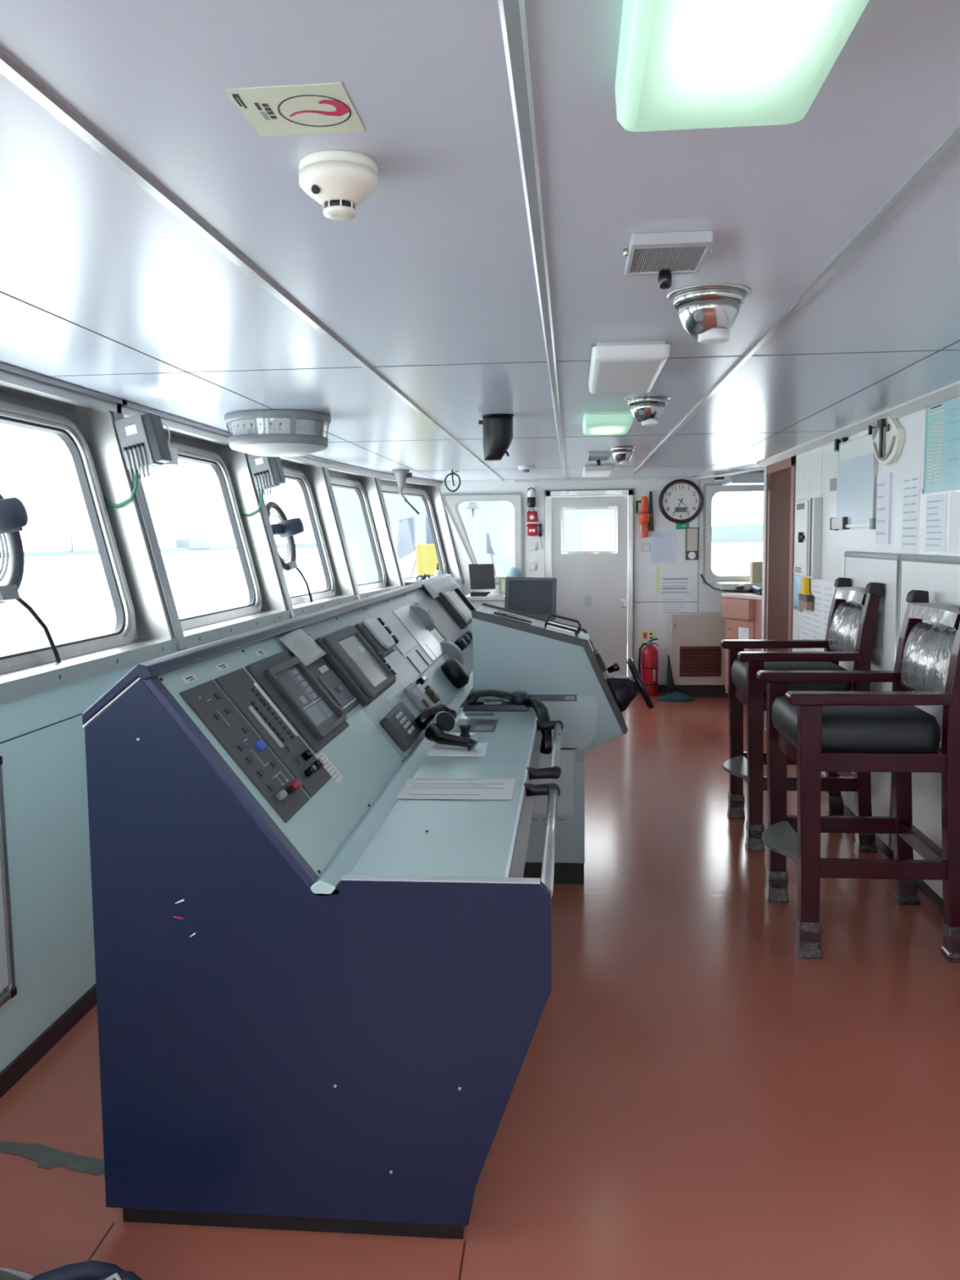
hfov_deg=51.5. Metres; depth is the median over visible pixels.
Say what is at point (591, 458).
grille
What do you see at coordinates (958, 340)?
trim
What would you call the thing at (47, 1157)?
tape
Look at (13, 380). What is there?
trim
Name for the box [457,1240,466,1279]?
trim
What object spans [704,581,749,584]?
trim
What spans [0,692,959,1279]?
floor
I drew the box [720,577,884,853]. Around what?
wooden armchair
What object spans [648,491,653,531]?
bracket
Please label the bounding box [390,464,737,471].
trim
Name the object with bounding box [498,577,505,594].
picture frame
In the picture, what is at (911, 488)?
notice sheet
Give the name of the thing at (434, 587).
chart
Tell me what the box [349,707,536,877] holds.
countertop
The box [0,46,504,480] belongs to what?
trim
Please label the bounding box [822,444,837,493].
notice sheet
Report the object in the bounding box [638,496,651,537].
transponder
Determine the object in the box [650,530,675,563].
notice sheet
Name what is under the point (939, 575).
cabinet
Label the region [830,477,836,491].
sticker
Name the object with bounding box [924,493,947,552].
notice sheet
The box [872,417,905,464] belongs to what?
inclinometer
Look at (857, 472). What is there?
framed board
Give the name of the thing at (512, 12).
trim
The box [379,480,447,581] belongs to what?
window
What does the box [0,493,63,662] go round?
screen
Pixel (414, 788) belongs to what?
paper sheet
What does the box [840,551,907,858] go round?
cabinet
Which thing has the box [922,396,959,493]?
chart
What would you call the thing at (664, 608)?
notice sheet
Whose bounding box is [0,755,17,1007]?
whiteboard
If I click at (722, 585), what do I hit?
windowsill
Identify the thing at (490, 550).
antenna mount
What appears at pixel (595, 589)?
door
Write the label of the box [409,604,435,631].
hood
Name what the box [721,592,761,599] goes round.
countertop
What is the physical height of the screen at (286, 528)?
0.662 m
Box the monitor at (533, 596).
[504,577,556,620]
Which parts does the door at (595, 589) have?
name plate, sill, handle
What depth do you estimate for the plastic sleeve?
6.76 m
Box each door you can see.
[544,488,634,681]
[763,455,795,729]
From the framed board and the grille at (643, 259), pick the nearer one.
the grille at (643, 259)
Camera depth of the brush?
6.40 m
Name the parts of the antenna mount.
rod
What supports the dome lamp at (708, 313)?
attached to the ceiling
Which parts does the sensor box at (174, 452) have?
cord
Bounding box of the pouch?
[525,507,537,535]
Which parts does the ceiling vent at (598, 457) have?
knob, frame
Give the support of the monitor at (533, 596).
on the pedestal
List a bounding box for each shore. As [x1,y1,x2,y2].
[0,546,237,557]
[275,523,763,548]
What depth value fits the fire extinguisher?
9.71 m
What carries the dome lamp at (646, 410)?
attached to the ceiling
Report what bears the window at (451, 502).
in the wall at (708, 599)
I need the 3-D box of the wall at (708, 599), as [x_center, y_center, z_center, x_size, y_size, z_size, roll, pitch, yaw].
[1.584,-0.541,9.924,4.060,2.127,0.100,0,6,5]
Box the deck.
[626,644,627,675]
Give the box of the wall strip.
[656,566,658,592]
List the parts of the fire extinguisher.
lever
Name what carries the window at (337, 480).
in the wall at (42, 746)
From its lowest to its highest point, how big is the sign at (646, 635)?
0.150 m
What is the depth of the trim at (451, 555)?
9.97 m
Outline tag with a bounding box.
[675,522,688,528]
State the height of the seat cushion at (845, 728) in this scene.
0.152 m
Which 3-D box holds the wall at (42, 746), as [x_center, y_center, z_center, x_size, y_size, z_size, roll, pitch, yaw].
[-1.286,0.563,4.239,0.641,1.155,12.060,0,6,8]
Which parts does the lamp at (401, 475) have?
arm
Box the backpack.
[0,1260,142,1279]
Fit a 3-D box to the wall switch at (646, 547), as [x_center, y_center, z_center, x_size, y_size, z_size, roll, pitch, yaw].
[1.638,-0.916,9.821,0.085,0.087,0.018,0,6,5]
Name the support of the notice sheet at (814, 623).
attached to the wall at (834, 544)
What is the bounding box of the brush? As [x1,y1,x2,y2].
[798,577,813,610]
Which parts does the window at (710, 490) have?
curtain rail, rail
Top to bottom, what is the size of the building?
22.000 m
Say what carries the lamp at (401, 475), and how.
hanging from the ceiling
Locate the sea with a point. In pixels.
(70, 594)
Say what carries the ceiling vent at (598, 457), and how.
in the ceiling
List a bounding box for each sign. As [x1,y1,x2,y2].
[224,82,365,137]
[635,500,646,513]
[640,629,655,644]
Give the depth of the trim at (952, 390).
4.92 m
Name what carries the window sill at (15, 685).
attached to the wall at (42, 746)
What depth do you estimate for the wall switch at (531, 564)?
9.94 m
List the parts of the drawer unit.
drawer, drawer, drawer, drawer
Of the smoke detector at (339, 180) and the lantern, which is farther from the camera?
the lantern
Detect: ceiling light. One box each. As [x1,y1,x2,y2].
[582,411,633,435]
[582,464,614,477]
[588,340,670,394]
[614,0,869,131]
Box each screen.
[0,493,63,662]
[265,501,313,601]
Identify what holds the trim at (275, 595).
attached to the wall at (42, 746)
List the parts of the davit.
plate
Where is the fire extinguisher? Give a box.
[638,638,658,696]
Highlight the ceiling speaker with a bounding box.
[623,230,713,288]
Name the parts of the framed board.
frame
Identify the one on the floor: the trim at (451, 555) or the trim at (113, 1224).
the trim at (113, 1224)
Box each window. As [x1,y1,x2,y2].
[0,390,138,673]
[164,432,262,630]
[280,461,335,604]
[328,471,386,591]
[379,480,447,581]
[440,492,523,584]
[690,466,764,584]
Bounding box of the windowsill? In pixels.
[714,581,762,589]
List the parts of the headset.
cord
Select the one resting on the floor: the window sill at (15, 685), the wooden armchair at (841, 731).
the wooden armchair at (841, 731)
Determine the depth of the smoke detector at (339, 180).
1.50 m
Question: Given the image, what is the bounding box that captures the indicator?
[223,408,331,457]
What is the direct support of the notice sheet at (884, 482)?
attached to the wall at (834, 544)
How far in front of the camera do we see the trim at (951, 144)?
1.98 m
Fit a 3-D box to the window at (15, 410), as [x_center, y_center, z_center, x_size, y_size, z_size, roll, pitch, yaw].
[-1.568,-0.364,3.311,0.282,1.012,1.570,0,6,5]
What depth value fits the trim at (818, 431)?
5.72 m
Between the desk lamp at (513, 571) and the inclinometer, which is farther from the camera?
the desk lamp at (513, 571)
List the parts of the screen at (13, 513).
motor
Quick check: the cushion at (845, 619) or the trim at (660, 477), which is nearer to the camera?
the cushion at (845, 619)
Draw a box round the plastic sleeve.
[792,565,801,612]
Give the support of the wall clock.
attached to the wall at (708, 599)
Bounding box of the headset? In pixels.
[700,573,752,592]
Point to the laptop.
(482, 576)
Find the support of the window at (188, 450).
in the wall at (42, 746)
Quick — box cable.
[415,573,434,581]
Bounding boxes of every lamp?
[391,469,419,514]
[506,566,521,577]
[608,445,635,464]
[624,395,671,426]
[666,283,751,344]
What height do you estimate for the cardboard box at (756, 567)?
0.200 m
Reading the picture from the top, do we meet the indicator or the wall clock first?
the indicator
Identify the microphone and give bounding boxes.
[537,524,542,549]
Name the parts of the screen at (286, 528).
motor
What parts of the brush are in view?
handle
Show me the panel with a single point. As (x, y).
(558, 664)
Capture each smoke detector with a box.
[298,149,378,220]
[517,465,533,472]
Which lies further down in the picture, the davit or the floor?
the floor
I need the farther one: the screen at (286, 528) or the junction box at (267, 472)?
the screen at (286, 528)
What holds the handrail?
on the console at (322, 993)
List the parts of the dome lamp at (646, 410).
lamp shade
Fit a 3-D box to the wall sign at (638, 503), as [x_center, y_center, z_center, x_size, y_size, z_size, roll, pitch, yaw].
[1.582,-1.308,9.793,0.103,0.128,0.004,0,6,5]
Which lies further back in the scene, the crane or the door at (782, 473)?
the crane
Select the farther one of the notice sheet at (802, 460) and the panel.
the notice sheet at (802, 460)
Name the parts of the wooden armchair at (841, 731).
leg, rail, leg, armrest, armrest, rail, leg, rail, rail, leg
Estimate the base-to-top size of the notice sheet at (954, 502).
0.240 m
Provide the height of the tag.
0.062 m
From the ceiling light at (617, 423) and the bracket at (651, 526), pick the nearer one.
the ceiling light at (617, 423)
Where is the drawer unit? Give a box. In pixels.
[720,592,761,693]
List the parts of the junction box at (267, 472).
label plate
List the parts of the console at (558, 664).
plate, plate, raised plate, edge trim, edge trim, notice panel, grab handle, raised plate, compass panel, plate, control knob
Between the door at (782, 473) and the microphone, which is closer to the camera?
the door at (782, 473)
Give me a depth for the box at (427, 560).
13.08 m
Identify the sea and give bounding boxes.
[0,542,762,657]
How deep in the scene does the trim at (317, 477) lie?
7.16 m
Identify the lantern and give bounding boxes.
[527,482,536,507]
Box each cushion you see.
[731,658,852,696]
[771,694,940,752]
[828,601,863,651]
[900,621,956,691]
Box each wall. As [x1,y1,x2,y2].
[0,583,462,1072]
[439,475,735,684]
[760,395,959,776]
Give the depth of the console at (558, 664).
4.39 m
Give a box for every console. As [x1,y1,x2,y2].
[82,573,563,1239]
[471,602,653,884]
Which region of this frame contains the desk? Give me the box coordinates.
[465,593,505,609]
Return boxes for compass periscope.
[478,413,514,460]
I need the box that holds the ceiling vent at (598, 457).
[586,452,610,465]
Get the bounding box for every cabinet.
[668,612,728,697]
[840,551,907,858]
[892,554,959,913]
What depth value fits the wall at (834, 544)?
5.13 m
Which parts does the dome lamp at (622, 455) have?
lamp shade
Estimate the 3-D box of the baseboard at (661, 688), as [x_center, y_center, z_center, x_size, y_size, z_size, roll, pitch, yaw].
[2.470,0.483,9.892,1.895,0.075,0.012,0,6,5]
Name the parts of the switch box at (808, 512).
rating plate, handle, door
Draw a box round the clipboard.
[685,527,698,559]
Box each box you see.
[103,413,172,507]
[161,421,177,465]
[239,453,285,516]
[416,543,439,576]
[749,561,762,582]
[794,497,822,578]
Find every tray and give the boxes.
[404,580,418,584]
[751,585,762,595]
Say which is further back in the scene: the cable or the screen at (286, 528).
the cable
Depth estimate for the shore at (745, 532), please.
2732.70 m
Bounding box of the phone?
[380,702,478,751]
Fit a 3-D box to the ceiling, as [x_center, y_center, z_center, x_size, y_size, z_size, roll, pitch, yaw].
[0.692,-1.028,4.020,4.750,0.060,12.300,0,6,5]
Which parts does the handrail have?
coiled cord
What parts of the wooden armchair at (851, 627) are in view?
leg, rail, leg, rail, armrest, armrest, leg, rail, leg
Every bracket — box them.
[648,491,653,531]
[829,516,848,529]
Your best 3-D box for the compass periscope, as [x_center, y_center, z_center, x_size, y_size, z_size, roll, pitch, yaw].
[0.079,-0.955,4.703,0.166,0.207,0.158,0,6,5]
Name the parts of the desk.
door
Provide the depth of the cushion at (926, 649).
3.75 m
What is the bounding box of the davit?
[396,516,434,577]
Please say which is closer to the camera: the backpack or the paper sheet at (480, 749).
the backpack
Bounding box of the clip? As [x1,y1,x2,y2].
[444,469,461,492]
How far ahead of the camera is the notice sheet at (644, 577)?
9.86 m
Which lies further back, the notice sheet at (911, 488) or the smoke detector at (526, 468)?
the smoke detector at (526, 468)
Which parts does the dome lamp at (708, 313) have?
lamp shade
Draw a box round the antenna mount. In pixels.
[475,521,496,576]
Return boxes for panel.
[471,617,622,762]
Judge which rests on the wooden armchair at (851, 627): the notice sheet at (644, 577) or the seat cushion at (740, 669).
the seat cushion at (740, 669)
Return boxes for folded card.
[279,628,327,666]
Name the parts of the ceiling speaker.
knob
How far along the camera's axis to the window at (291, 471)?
7.05 m
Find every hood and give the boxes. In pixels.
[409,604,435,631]
[440,640,463,665]
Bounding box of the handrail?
[462,689,551,754]
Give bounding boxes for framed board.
[829,425,879,530]
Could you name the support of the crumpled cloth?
on the desk
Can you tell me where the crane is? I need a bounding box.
[62,530,73,551]
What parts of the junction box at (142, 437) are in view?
label plate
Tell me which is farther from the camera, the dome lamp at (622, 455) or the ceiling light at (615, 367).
the dome lamp at (622, 455)
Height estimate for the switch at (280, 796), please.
0.027 m
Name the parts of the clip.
stem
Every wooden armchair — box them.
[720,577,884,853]
[755,589,959,962]
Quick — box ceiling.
[0,0,959,480]
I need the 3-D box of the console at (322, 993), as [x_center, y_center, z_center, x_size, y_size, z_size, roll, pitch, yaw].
[-0.102,0.420,4.812,1.033,1.293,5.372,0,6,5]
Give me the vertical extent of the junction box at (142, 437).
0.373 m
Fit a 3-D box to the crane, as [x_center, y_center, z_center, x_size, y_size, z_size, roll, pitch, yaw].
[-705.725,-168.651,1701.693,2.078,36.541,34.555,0,6,5]
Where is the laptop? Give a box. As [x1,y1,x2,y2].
[468,564,495,596]
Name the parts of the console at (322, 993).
instrument panel, instrument panel, plate, selector knob, selector knob, selector knob, selector knob, plate, control knob, lid, rotary knob, rotary knob, control knob, rotary knob, blank plate, plate, lever, blank plate, lever, rotary handle, plate, rotary knob, plate, rotary knob, rotary knob, desk plate, desk plate, rail panel, grab rail, grab rail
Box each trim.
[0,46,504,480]
[0,291,438,480]
[0,362,442,486]
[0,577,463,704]
[56,349,959,376]
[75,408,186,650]
[87,1222,115,1261]
[218,446,295,618]
[302,466,360,599]
[339,431,830,442]
[358,476,405,586]
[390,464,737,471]
[425,485,464,582]
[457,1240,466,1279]
[497,0,565,479]
[514,476,714,602]
[627,124,959,478]
[693,340,959,475]
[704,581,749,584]
[756,380,959,467]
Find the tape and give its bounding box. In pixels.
[0,1141,104,1175]
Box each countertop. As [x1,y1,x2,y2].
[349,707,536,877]
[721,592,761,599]
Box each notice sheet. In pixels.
[634,567,656,597]
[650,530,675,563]
[657,595,692,615]
[658,572,692,595]
[795,451,809,499]
[800,578,835,651]
[808,446,822,495]
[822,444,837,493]
[875,472,892,543]
[901,469,920,553]
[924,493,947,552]
[947,492,959,552]
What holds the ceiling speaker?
in the ceiling
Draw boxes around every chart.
[416,573,459,598]
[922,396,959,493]
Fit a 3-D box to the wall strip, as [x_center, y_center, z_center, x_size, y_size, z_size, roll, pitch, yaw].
[1.756,-0.598,9.850,0.026,0.258,0.004,0,6,5]
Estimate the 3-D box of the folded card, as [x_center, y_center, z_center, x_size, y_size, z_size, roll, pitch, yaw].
[-0.556,0.017,3.177,0.100,0.099,0.280,0,6,5]
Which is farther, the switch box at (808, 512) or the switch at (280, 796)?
the switch box at (808, 512)
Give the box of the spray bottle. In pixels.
[434,563,441,577]
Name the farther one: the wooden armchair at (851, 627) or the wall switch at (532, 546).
the wall switch at (532, 546)
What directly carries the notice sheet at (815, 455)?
attached to the wall at (834, 544)
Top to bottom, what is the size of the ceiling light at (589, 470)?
0.047 m
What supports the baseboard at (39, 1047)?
attached to the wall at (42, 746)
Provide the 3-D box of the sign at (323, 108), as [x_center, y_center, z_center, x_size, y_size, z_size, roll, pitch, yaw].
[-0.245,-0.713,1.342,0.152,0.002,0.150,0,6,5]
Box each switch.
[275,789,287,801]
[405,472,412,477]
[528,542,537,551]
[528,561,536,570]
[641,542,650,551]
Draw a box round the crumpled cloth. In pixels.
[486,589,503,596]
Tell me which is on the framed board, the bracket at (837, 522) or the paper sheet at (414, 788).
the bracket at (837, 522)
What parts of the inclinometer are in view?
name plate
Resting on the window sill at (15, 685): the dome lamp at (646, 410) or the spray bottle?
the spray bottle
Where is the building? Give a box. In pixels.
[175,538,210,548]
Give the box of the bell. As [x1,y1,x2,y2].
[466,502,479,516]
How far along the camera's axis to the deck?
13.68 m
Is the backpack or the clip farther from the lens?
the clip
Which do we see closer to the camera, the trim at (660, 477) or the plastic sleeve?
the plastic sleeve
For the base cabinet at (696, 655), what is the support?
on the floor
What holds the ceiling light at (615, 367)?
attached to the ceiling
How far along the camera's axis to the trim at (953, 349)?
3.30 m
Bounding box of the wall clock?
[658,479,703,523]
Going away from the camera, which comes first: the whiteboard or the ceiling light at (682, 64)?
the ceiling light at (682, 64)
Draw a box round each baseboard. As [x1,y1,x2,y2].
[0,982,97,1098]
[636,684,666,692]
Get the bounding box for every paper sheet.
[395,778,515,799]
[426,742,488,756]
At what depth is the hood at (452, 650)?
5.33 m
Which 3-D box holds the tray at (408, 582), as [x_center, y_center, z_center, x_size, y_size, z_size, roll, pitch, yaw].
[-0.618,-0.505,8.756,0.110,0.020,0.300,0,6,5]
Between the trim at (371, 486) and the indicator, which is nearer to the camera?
the indicator
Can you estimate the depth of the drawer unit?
8.99 m
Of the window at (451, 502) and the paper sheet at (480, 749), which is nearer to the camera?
the paper sheet at (480, 749)
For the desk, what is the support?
on the floor
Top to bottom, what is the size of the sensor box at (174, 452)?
0.215 m
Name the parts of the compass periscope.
focus lever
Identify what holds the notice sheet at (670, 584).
attached to the wall at (708, 599)
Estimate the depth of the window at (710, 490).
9.70 m
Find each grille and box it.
[589,456,608,460]
[631,246,704,272]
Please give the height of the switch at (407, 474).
0.040 m

